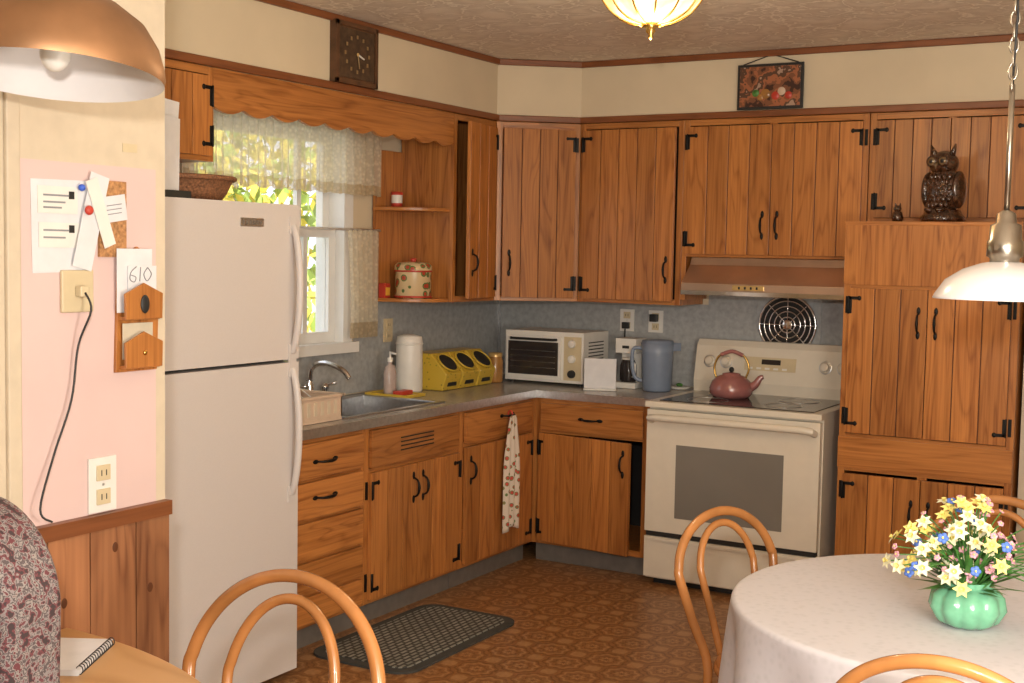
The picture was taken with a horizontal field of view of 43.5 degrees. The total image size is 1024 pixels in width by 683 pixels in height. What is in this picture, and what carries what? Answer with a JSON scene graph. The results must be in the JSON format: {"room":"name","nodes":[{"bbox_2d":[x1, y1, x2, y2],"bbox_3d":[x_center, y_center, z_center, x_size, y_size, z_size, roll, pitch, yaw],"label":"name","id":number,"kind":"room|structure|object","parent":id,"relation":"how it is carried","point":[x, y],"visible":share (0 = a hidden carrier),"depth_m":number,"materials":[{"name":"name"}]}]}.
{"room":"kitchen","nodes":[
{"label":"kitchen","id":0,"kind":"room"},
{"bbox_2d":[0,0,164,525],"bbox_3d":[-1.912,0.171,1.412,0.100,2.610,4.065,3,5,30],"label":"wall","id":1,"kind":"structure","parent":0,"point":[121,414],"depth_m":2.93,"materials":[{"name":"pink paint"}]},
{"bbox_2d":[3,92,22,510],"bbox_3d":[-1.061,-0.399,2.718,0.012,1.625,0.035,3,5,30],"label":"trim","id":2,"kind":"structure","parent":1,"relation":"attached to","point":[11,105],"depth_m":2.73,"materials":[{"name":"beige paint"}]},
{"bbox_2d":[60,270,93,312],"bbox_3d":[-0.972,-0.113,2.884,0.030,0.095,0.090,3,5,30],"label":"phone jack plate","id":3,"kind":"object","parent":1,"relation":"attached to","point":[74,284],"visible":0.96,"depth_m":2.88,"materials":[{"name":"beige plastic"}]},
{"bbox_2d":[39,292,91,522],"bbox_3d":[-0.991,0.143,2.838,0.037,0.503,0.141,3,5,30],"label":"cord","id":4,"kind":"object","parent":3,"relation":"hanging from","point":[86,295],"visible":1,"depth_m":2.87,"materials":[{"name":"black plastic"}]},
{"bbox_2d":[30,171,127,272],"bbox_3d":[-0.965,-0.269,2.884,0.026,0.230,0.267,3,5,30],"label":"bulletin board","id":5,"kind":"object","parent":1,"relation":"attached to","point":[68,218],"visible":1,"depth_m":2.88,"materials":[{"name":"paper"}]},
{"bbox_2d":[87,455,115,513],"bbox_3d":[-0.952,0.332,2.982,0.011,0.128,0.082,3,5,30],"label":"wall outlet","id":6,"kind":"object","parent":1,"relation":"attached to","point":[101,471],"depth_m":2.98,"materials":[{"name":"beige plastic"}]},
{"bbox_2d":[36,499,171,662],"bbox_3d":[-1.597,0.957,1.912,0.024,0.985,2.965,3,5,30],"label":"wainscoting","id":7,"kind":"structure","parent":1,"relation":"attached to","point":[112,567],"depth_m":3.02,"materials":[{"name":"brown wood"}]},
{"bbox_2d":[122,143,136,152],"bbox_3d":[-0.896,-0.454,3.008,0.001,0.020,0.045,3,5,30],"label":"tape","id":8,"kind":"object","parent":1,"relation":"attached to","point":[132,148],"visible":1,"depth_m":3.01,"materials":[{"name":"beige paper"}]},
{"bbox_2d":[114,247,162,372],"bbox_3d":[-0.879,-0.077,3.037,0.040,0.295,0.135,3,5,30],"label":"holder","id":9,"kind":"object","parent":1,"relation":"attached to","point":[138,303],"visible":1,"depth_m":3.02,"materials":[{"name":"brown wood"}]},
{"bbox_2d":[346,135,401,394],"bbox_3d":[-1.156,-0.120,5.751,0.150,2.610,4.350,3,5,30],"label":"wall","id":10,"kind":"structure","parent":0,"point":[362,205],"depth_m":6.32,"materials":[{"name":"beige paint"}]},
{"bbox_2d":[179,163,358,356],"bbox_3d":[-1.115,-0.479,5.735,0.199,1.110,1.180,3,5,30],"label":"window","id":11,"kind":"structure","parent":10,"relation":"in","point":[331,335],"depth_m":6.15,"materials":[{"name":"white paint"}]},
{"bbox_2d":[183,109,381,196],"bbox_3d":[-0.979,-0.842,5.684,0.043,0.340,1.385,3,5,30],"label":"valance curtain","id":12,"kind":"object","parent":11,"relation":"hanging from","point":[264,152],"visible":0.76,"depth_m":5.70,"materials":[{"name":"white fabric"}]},
{"bbox_2d":[300,226,380,337],"bbox_3d":[-0.988,-0.255,5.749,0.028,0.526,1.330,3,5,30],"label":"curtain","id":13,"kind":"object","parent":11,"relation":"hanging from","point":[363,244],"visible":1,"depth_m":6.20,"materials":[{"name":"white fabric"}]},
{"bbox_2d":[283,300,497,393],"bbox_3d":[-0.751,0.029,6.307,0.009,0.441,2.661,3,5,30],"label":"backsplash","id":14,"kind":"structure","parent":10,"relation":"attached to","point":[472,324],"depth_m":6.64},
{"bbox_2d":[383,318,392,341],"bbox_3d":[-0.626,-0.057,6.495,0.011,0.118,0.075,3,5,30],"label":"wall outlet","id":15,"kind":"object","parent":14,"relation":"attached to","point":[387,323],"visible":1,"depth_m":6.49,"materials":[{"name":"beige plastic"}]},
{"bbox_2d":[373,150,449,302],"bbox_3d":[-0.501,-0.572,6.366,0.300,0.750,0.240,3,5,30],"label":"wall shelf unit","id":16,"kind":"object","parent":10,"relation":"attached to","point":[386,218],"visible":0.83,"depth_m":6.42,"materials":[{"name":"brown wood"}]},
{"bbox_2d":[379,283,389,297],"bbox_3d":[-0.634,-0.254,6.380,0.042,0.072,0.045,3,5,30],"label":"box","id":17,"kind":"object","parent":16,"relation":"on","point":[384,288],"visible":1,"depth_m":6.36,"materials":[{"name":"red paint"}]},
{"bbox_2d":[391,192,402,206],"bbox_3d":[-0.574,-0.709,6.391,0.060,0.078,0.060,3,5,30],"label":"tin","id":18,"kind":"object","parent":16,"relation":"on","point":[396,197],"visible":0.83,"depth_m":6.37,"materials":[{"name":"red paint"}]},
{"bbox_2d":[394,258,431,298],"bbox_3d":[-0.493,-0.317,6.390,0.192,0.200,0.192,3,5,30],"label":"canister","id":19,"kind":"object","parent":16,"relation":"on","point":[413,278],"visible":1,"depth_m":6.31,"materials":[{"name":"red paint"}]},
{"bbox_2d":[402,113,498,301],"bbox_3d":[-0.281,-0.679,6.608,0.427,0.937,0.405,3,5,30],"label":"upper cabinet","id":20,"kind":"object","parent":10,"relation":"attached to","point":[459,244],"visible":0.88,"depth_m":6.48,"materials":[{"name":"brown wood"}]},
{"bbox_2d":[261,537,730,682],"bbox_3d":[0.066,1.467,2.821,5.350,0.100,8.350,3,5,30],"label":"floor","id":21,"kind":"structure","parent":0,"point":[573,623],"depth_m":5.45,"materials":[{"name":"tile"}]},
{"bbox_2d":[0,497,60,682],"bbox_3d":[-0.910,0.831,2.166,0.620,1.225,0.355,3,5,30],"label":"upholstered chair","id":22,"kind":"object","parent":21,"relation":"on","point":[30,599],"visible":1,"depth_m":1.88,"materials":[{"name":"fabric"}]},
{"bbox_2d":[60,628,200,682],"bbox_3d":[-0.786,1.052,2.443,0.850,0.750,0.585,3,5,30],"label":"wooden side table","id":23,"kind":"object","parent":21,"relation":"on","point":[122,663],"visible":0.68,"depth_m":2.60,"materials":[{"name":"brown wood"}]},
{"bbox_2d":[60,637,114,675],"bbox_3d":[-0.933,0.648,2.653,0.160,0.020,0.204,1,4,1],"label":"spiral notebook","id":24,"kind":"object","parent":23,"relation":"on","point":[77,655],"visible":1,"depth_m":2.66,"materials":[{"name":"paper"}]},
{"bbox_2d":[165,197,303,682],"bbox_3d":[-1.264,0.382,4.613,0.750,1.765,0.745,3,5,30],"label":"refrigerator","id":25,"kind":"object","parent":21,"relation":"on","point":[234,278],"visible":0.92,"depth_m":4.46,"materials":[{"name":"white metal"}]},
{"bbox_2d":[165,98,190,197],"bbox_3d":[-1.174,-0.641,4.186,0.126,0.336,0.238,3,5,30],"label":"papers","id":26,"kind":"object","parent":25,"relation":"on","point":[172,123],"visible":0.28,"depth_m":4.22,"materials":[{"name":"white paper"}]},
{"bbox_2d":[179,173,236,199],"bbox_3d":[-1.168,-0.542,4.535,0.368,0.089,0.404,3,5,30],"label":"wicker basket","id":27,"kind":"object","parent":25,"relation":"on","point":[201,186],"visible":0.51,"depth_m":4.42,"materials":[{"name":"brown wicker"}]},
{"bbox_2d":[182,569,385,682],"bbox_3d":[-0.574,0.960,2.488,0.549,0.942,0.547,3,5,30],"label":"dining chair","id":28,"kind":"object","parent":21,"relation":"on","point":[360,622],"visible":1,"depth_m":2.67,"materials":[{"name":"brown wood"}]},
{"bbox_2d":[297,429,363,648],"bbox_3d":[-0.998,0.793,5.276,0.631,0.862,0.595,3,5,30],"label":"base cabinet","id":29,"kind":"object","parent":21,"relation":"on","point":[331,478],"visible":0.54,"depth_m":5.19,"materials":[{"name":"brown wood"}]},
{"bbox_2d":[352,412,461,626],"bbox_3d":[-0.660,0.758,5.859,0.631,0.862,0.745,3,5,30],"label":"base cabinet","id":30,"kind":"object","parent":21,"relation":"on","point":[412,469],"visible":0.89,"depth_m":5.67,"materials":[{"name":"brown wood"}]},
{"bbox_2d":[314,604,513,674],"bbox_3d":[-0.390,1.225,5.334,0.490,0.014,0.880,3,5,30],"label":"rug","id":31,"kind":"object","parent":21,"relation":"on","point":[413,640],"visible":0.91,"depth_m":5.30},
{"bbox_2d":[448,398,533,588],"bbox_3d":[-0.291,0.720,6.494,0.631,0.862,0.715,3,5,30],"label":"base cabinet","id":32,"kind":"object","parent":21,"relation":"on","point":[484,549],"visible":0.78,"depth_m":6.27,"materials":[{"name":"brown wood"}]},
{"bbox_2d":[302,374,693,440],"bbox_3d":[-0.207,0.305,6.001,1.264,0.039,2.689,3,5,30],"label":"countertop","id":33,"kind":"structure","parent":32,"relation":"on","point":[507,391],"depth_m":6.33,"materials":[{"name":"grey laminate"}]},
{"bbox_2d":[300,388,345,425],"bbox_3d":[-0.990,0.258,5.237,0.430,0.132,0.450,3,5,30],"label":"dish rack","id":34,"kind":"object","parent":33,"relation":"on","point":[317,406],"visible":0.38,"depth_m":5.22,"materials":[{"name":"beige plastic"}]},
{"bbox_2d":[300,360,350,390],"bbox_3d":[-0.846,0.185,5.856,0.243,0.196,0.278,3,5,30],"label":"faucet","id":35,"kind":"object","parent":33,"relation":"on","point":[308,385],"visible":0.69,"depth_m":5.87,"materials":[{"name":"silver metal"}]},
{"bbox_2d":[342,394,444,418],"bbox_3d":[-0.706,0.371,5.791,0.480,0.171,0.740,3,5,30],"label":"sink","id":36,"kind":"object","parent":33,"relation":"in","point":[360,405],"visible":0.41,"depth_m":6.10,"materials":[{"name":"metal"}]},
{"bbox_2d":[365,390,424,397],"bbox_3d":[-0.568,0.255,6.228,0.250,0.014,0.155,3,5,30],"label":"soap tray","id":37,"kind":"object","parent":33,"relation":"on","point":[377,392],"visible":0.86,"depth_m":6.18,"materials":[{"name":"plastic"}]},
{"bbox_2d":[383,351,396,393],"bbox_3d":[-0.591,0.151,6.209,0.065,0.206,0.065,0,4,-16],"label":"dish soap bottle","id":38,"kind":"object","parent":37,"relation":"on","point":[389,378],"visible":0.95,"depth_m":6.19,"materials":[{"name":"plastic"}]},
{"bbox_2d":[393,389,412,394],"bbox_3d":[-0.527,0.246,6.189,0.050,0.022,0.100,3,5,30],"label":"sponge","id":39,"kind":"object","parent":37,"relation":"on","point":[404,391],"visible":1,"depth_m":6.17,"materials":[{"name":"red paint"}]},
{"bbox_2d":[396,334,422,391],"bbox_3d":[-0.514,0.107,6.417,0.139,0.285,0.139,3,5,30],"label":"canister","id":40,"kind":"object","parent":33,"relation":"on","point":[409,347],"visible":0.88,"depth_m":6.36,"materials":[{"name":"plastic"}]},
{"bbox_2d":[422,347,494,390],"bbox_3d":[-0.302,0.141,6.698,0.230,0.185,0.485,3,5,30],"label":"storage bins","id":41,"kind":"object","parent":33,"relation":"on","point":[461,367],"visible":0.98,"depth_m":6.59,"materials":[{"name":"plastic"}]},
{"bbox_2d":[488,352,502,382],"bbox_3d":[-0.092,0.139,6.949,0.086,0.162,0.086,3,5,30],"label":"glass jar","id":42,"kind":"object","parent":33,"relation":"on","point":[496,357],"visible":0.84,"depth_m":6.91,"materials":[{"name":"brown glass"}]},
{"bbox_2d":[505,327,608,386],"bbox_3d":[0.235,0.081,6.986,0.476,0.285,0.342,3,5,30],"label":"toaster oven","id":43,"kind":"object","parent":33,"relation":"on","point":[558,355],"visible":0.91,"depth_m":6.87,"materials":[{"name":"white metal"}]},
{"bbox_2d":[583,358,616,390],"bbox_3d":[0.456,0.171,6.636,0.170,0.162,0.066,1,4,4],"label":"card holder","id":44,"kind":"object","parent":33,"relation":"on","point":[599,374],"visible":1,"depth_m":6.65,"materials":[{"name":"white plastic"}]},
{"bbox_2d":[616,337,645,388],"bbox_3d":[0.629,0.113,6.799,0.128,0.262,0.153,3,5,30],"label":"coffee maker","id":45,"kind":"object","parent":33,"relation":"on","point":[624,345],"visible":0.76,"depth_m":6.76,"materials":[{"name":"white plastic"}]},
{"bbox_2d":[630,339,680,391],"bbox_3d":[0.744,0.122,6.654,0.193,0.268,0.188,-2,5,-36],"label":"water pitcher","id":46,"kind":"object","parent":33,"relation":"on","point":[657,354],"visible":1,"depth_m":6.59,"materials":[{"name":"blue plastic"}]},
{"bbox_2d":[671,383,689,389],"bbox_3d":[0.884,0.235,6.771,0.120,0.032,0.120,3,5,30],"label":"spoon rest","id":47,"kind":"object","parent":33,"relation":"on","point":[679,386],"visible":0.94,"depth_m":6.75,"materials":[{"name":"white ceramic"}]},
{"bbox_2d":[502,410,519,533],"bbox_3d":[-0.007,0.642,6.368,0.047,0.607,0.149,3,5,30],"label":"dish towel","id":48,"kind":"object","parent":32,"relation":"hanging from","point":[511,467],"visible":1,"depth_m":6.35,"materials":[{"name":"white fabric"}]},
{"bbox_2d":[531,398,649,574],"bbox_3d":[0.518,0.720,6.715,0.668,0.862,0.753,3,5,30],"label":"base cabinet","id":49,"kind":"object","parent":21,"relation":"on","point":[589,458],"visible":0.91,"depth_m":6.49,"materials":[{"name":"brown wood"}]},
{"bbox_2d":[674,506,777,682],"bbox_3d":[0.743,0.936,3.616,0.443,0.878,0.472,-2,5,-40],"label":"dining chair","id":50,"kind":"object","parent":21,"relation":"on","point":[711,513],"visible":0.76,"depth_m":3.66,"materials":[{"name":"brown wood"}]},
{"bbox_2d":[643,338,841,593],"bbox_3d":[1.182,0.607,6.293,0.864,1.170,0.785,3,5,30],"label":"electric range","id":51,"kind":"object","parent":21,"relation":"on","point":[770,454],"visible":0.86,"depth_m":6.06,"materials":[{"name":"beige metal"}]},
{"bbox_2d":[709,349,763,398],"bbox_3d":[1.097,0.158,6.359,0.216,0.238,0.239,-2,5,-34],"label":"tea kettle","id":52,"kind":"object","parent":51,"relation":"on","point":[727,385],"visible":1,"depth_m":6.31,"materials":[{"name":"metal"}]},
{"bbox_2d":[836,653,1014,682],"bbox_3d":[0.881,1.003,2.536,0.474,0.902,0.490,3,5,30],"label":"dining chair","id":53,"kind":"object","parent":21,"relation":"on","point":[866,670],"visible":1,"depth_m":2.32,"materials":[{"name":"brown wood"}]},
{"bbox_2d":[834,221,1023,559],"bbox_3d":[1.955,0.349,5.878,0.745,1.772,0.721,3,5,30],"label":"pantry cabinet","id":54,"kind":"object","parent":21,"relation":"on","point":[931,390],"visible":0.64,"depth_m":5.61,"materials":[{"name":"brown wood"}]},
{"bbox_2d":[891,203,903,220],"bbox_3d":[1.728,-0.578,5.746,0.054,0.085,0.054,3,5,30],"label":"figurine","id":55,"kind":"object","parent":54,"relation":"on","point":[897,215],"visible":0.93,"depth_m":5.73,"materials":[{"name":"brown ceramic"}]},
{"bbox_2d":[920,143,966,221],"bbox_3d":[1.910,-0.699,5.668,0.197,0.344,0.194,3,5,30],"label":"owl figurine","id":56,"kind":"object","parent":54,"relation":"on","point":[943,189],"visible":0.99,"depth_m":5.61,"materials":[{"name":"brown ceramic"}]},
{"bbox_2d":[867,108,1023,221],"bbox_3d":[2.066,-0.802,5.952,0.745,0.512,0.378,3,5,30],"label":"upper cabinets","id":57,"kind":"object","parent":54,"relation":"on","point":[900,147],"visible":0.67,"depth_m":5.83,"materials":[{"name":"brown wood"}]},
{"bbox_2d":[923,495,1023,541],"bbox_3d":[1.367,0.928,3.729,0.454,0.902,0.480,3,5,30],"label":"dining chair","id":58,"kind":"object","parent":21,"relation":"on","point":[995,499],"visible":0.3,"depth_m":3.88,"materials":[{"name":"brown wood"}]},
{"bbox_3d":[1.134,1.032,3.181,1.140,0.739,1.140,3,5,30],"label":"round dining table","id":59,"kind":"object","parent":21,"relation":"on","visible":0},
{"bbox_2d":[718,554,1023,682],"bbox_3d":[1.139,0.790,3.158,1.255,0.261,1.258,3,5,30],"label":"tablecloth","id":60,"kind":"object","parent":59,"relation":"on","point":[818,619],"visible":0.7,"depth_m":3.03,"materials":[{"name":"fabric"}]},
{"bbox_2d":[928,582,1007,630],"bbox_3d":[1.069,0.613,3.010,0.179,0.108,0.172,3,5,30],"label":"vase","id":61,"kind":"object","parent":60,"relation":"on","point":[978,611],"visible":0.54,"depth_m":2.95,"materials":[{"name":"green ceramic"}]},
{"bbox_2d":[882,494,1023,597],"bbox_3d":[1.081,0.474,3.010,0.402,0.234,0.396,2,4,12],"label":"flower bouquet","id":62,"kind":"object","parent":61,"relation":"in","point":[965,562],"visible":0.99,"depth_m":2.96,"materials":[{"name":"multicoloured plant"}]},
{"bbox_2d":[165,0,1023,123],"bbox_3d":[1.158,-1.128,4.299,5.200,0.310,4.135,3,5,30],"label":"wall","id":63,"kind":"structure","parent":0,"point":[249,32],"depth_m":6.01,"materials":[{"name":"beige paint"}]},
{"bbox_2d":[165,58,213,162],"bbox_3d":[-1.476,-0.848,4.567,0.378,0.357,0.900,3,5,30],"label":"upper cabinet","id":64,"kind":"object","parent":63,"relation":"attached to","point":[191,85],"visible":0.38,"depth_m":4.78,"materials":[{"name":"brown wood"}]},
{"bbox_2d":[213,68,453,145],"bbox_3d":[-0.721,-1.004,5.622,0.018,0.167,1.695,3,5,30],"label":"valance board","id":65,"kind":"object","parent":64,"relation":"attached to","point":[257,97],"visible":0.99,"depth_m":5.48,"materials":[{"name":"brown wood"}]},
{"bbox_2d":[330,18,378,89],"bbox_3d":[-0.685,-1.250,5.596,0.042,0.264,0.300,3,5,30],"label":"wall clock","id":66,"kind":"object","parent":63,"relation":"attached to","point":[353,46],"visible":1,"depth_m":5.57,"materials":[{"name":"brown wood"}]},
{"bbox_2d":[165,48,1023,123],"bbox_3d":[1.216,-0.960,4.083,4.877,0.032,3.812,3,5,30],"label":"trim","id":67,"kind":"structure","parent":63,"relation":"attached to","point":[169,53],"depth_m":5.98,"materials":[{"name":"brown wood"}]},
{"bbox_2d":[255,0,1023,67],"bbox_3d":[1.221,-1.249,4.063,4.877,0.031,3.812,3,5,30],"label":"crown molding","id":68,"kind":"structure","parent":63,"relation":"attached to","point":[285,4],"depth_m":6.10,"materials":[{"name":"brown wood"}]},
{"bbox_2d":[737,56,804,109],"bbox_3d":[1.254,-1.260,6.217,0.330,0.264,0.034,3,5,30],"label":"picture","id":69,"kind":"object","parent":63,"relation":"attached to","point":[773,85],"visible":1,"depth_m":6.21,"materials":[{"name":"multicoloured paper"}]},
{"bbox_2d":[287,0,1023,61],"bbox_3d":[0.116,-1.236,2.631,5.350,0.100,8.350,3,5,30],"label":"ceiling","id":70,"kind":"structure","parent":0,"point":[549,30],"depth_m":5.57,"materials":[{"name":"beige paint"}]},
{"bbox_2d":[0,0,165,102],"bbox_3d":[-0.842,-0.821,2.352,0.400,0.713,0.397,3,5,30],"label":"pendant lamp","id":71,"kind":"object","parent":70,"relation":"hanging from","point":[96,51],"visible":1,"depth_m":2.32,"materials":[{"name":"brown metal"}]},
{"bbox_2d":[602,0,702,40],"bbox_3d":[0.444,-1.117,4.075,0.361,0.317,0.362,3,5,30],"label":"ceiling light","id":72,"kind":"object","parent":70,"relation":"attached to","point":[650,15],"depth_m":4.01,"materials":[{"name":"white glass"}]},
{"bbox_2d":[932,0,1023,301],"bbox_3d":[1.198,-0.645,3.064,0.326,1.089,0.326,3,5,30],"label":"pendant lamp","id":73,"kind":"object","parent":70,"relation":"hanging from","point":[1001,278],"visible":1,"depth_m":3.05,"materials":[{"name":"white metal"}]},
{"bbox_2d":[500,115,1007,488],"bbox_3d":[2.210,-0.091,6.231,5.200,2.610,0.150,3,5,30],"label":"wall","id":74,"kind":"structure","parent":0,"point":[705,301],"depth_m":6.99,"materials":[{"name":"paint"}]},
{"bbox_2d":[493,121,580,300],"bbox_3d":[0.067,-0.698,6.970,0.668,0.937,0.619,3,5,30],"label":"upper cabinet","id":75,"kind":"object","parent":74,"relation":"attached to","point":[539,163],"visible":0.94,"depth_m":6.74,"materials":[{"name":"brown wood"}]},
{"bbox_2d":[578,120,702,305],"bbox_3d":[0.671,-0.672,6.759,0.586,0.937,0.395,3,5,30],"label":"upper cabinet","id":76,"kind":"object","parent":74,"relation":"attached to","point":[632,180],"visible":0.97,"depth_m":6.62,"materials":[{"name":"brown wood"}]},
{"bbox_2d":[497,295,843,386],"bbox_3d":[0.875,-0.011,6.909,2.219,0.495,0.023,3,5,30],"label":"backsplash","id":77,"kind":"structure","parent":74,"relation":"attached to","point":[725,317],"depth_m":6.92,"materials":[{"name":"laminate"}]},
{"bbox_2d":[620,309,634,330],"bbox_3d":[0.632,-0.117,7.039,0.085,0.120,0.011,3,5,30],"label":"wall outlet","id":78,"kind":"object","parent":77,"relation":"attached to","point":[626,315],"visible":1,"depth_m":7.03,"materials":[{"name":"white plastic"}]},
{"bbox_2d":[622,314,658,336],"bbox_3d":[0.680,0.032,6.967,0.210,0.365,0.081,3,5,30],"label":"plug","id":79,"kind":"object","parent":78,"relation":"attached to","point":[652,317],"visible":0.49,"depth_m":6.93,"materials":[{"name":"black plastic"}]},
{"bbox_2d":[648,310,662,332],"bbox_3d":[0.779,-0.108,6.954,0.085,0.120,0.011,3,5,30],"label":"wall outlet","id":80,"kind":"object","parent":77,"relation":"attached to","point":[656,327],"visible":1,"depth_m":6.95,"materials":[{"name":"white plastic"}]},
{"bbox_2d":[680,113,870,299],"bbox_3d":[1.333,-0.648,6.386,0.930,0.907,0.378,3,5,30],"label":"upper cabinet","id":81,"kind":"object","parent":74,"relation":"attached to","point":[787,187],"visible":0.82,"depth_m":6.24,"materials":[{"name":"brown wood"}]},
{"bbox_2d":[680,257,844,299],"bbox_3d":[1.314,-0.318,6.367,0.830,0.186,0.467,3,5,30],"label":"range hood","id":82,"kind":"object","parent":81,"relation":"attached to","point":[714,276],"visible":0.89,"depth_m":6.21,"materials":[{"name":"metal"}]},
{"bbox_2d":[756,297,821,343],"bbox_3d":[1.414,-0.085,6.574,0.340,0.310,0.030,3,5,30],"label":"exhaust fan","id":83,"kind":"object","parent":74,"relation":"attached to","point":[790,320],"visible":0.87,"depth_m":6.57,"materials":[{"name":"silver metal"}]},
{"bbox_2d":[1015,369,1023,561],"bbox_3d":[2.385,0.105,5.707,0.115,2.298,0.599,3,5,30],"label":"wall","id":84,"kind":"structure","parent":0,"point":[1020,535],"depth_m":5.50,"materials":[{"name":"beige paint"}]},
{"label":"outside","id":85,"kind":"structure","parent":0,"visible":0},
{"bbox_2d":[307,301,314,331],"bbox_3d":[-11.920,0.531,17.270,29.800,0.100,55.000,3,5,30],"label":"lawn","id":86,"kind":"structure","parent":85,"point":[313,305],"depth_m":39.10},
{"bbox_2d":[223,183,315,331],"bbox_3d":[-3.348,-1.491,10.501,2.569,5.178,7.046,3,5,30],"label":"autumn tree","id":87,"kind":"object","parent":86,"relation":"on","point":[234,193],"visible":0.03,"depth_m":11.52,"materials":[{"name":"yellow plant"}]}
]}

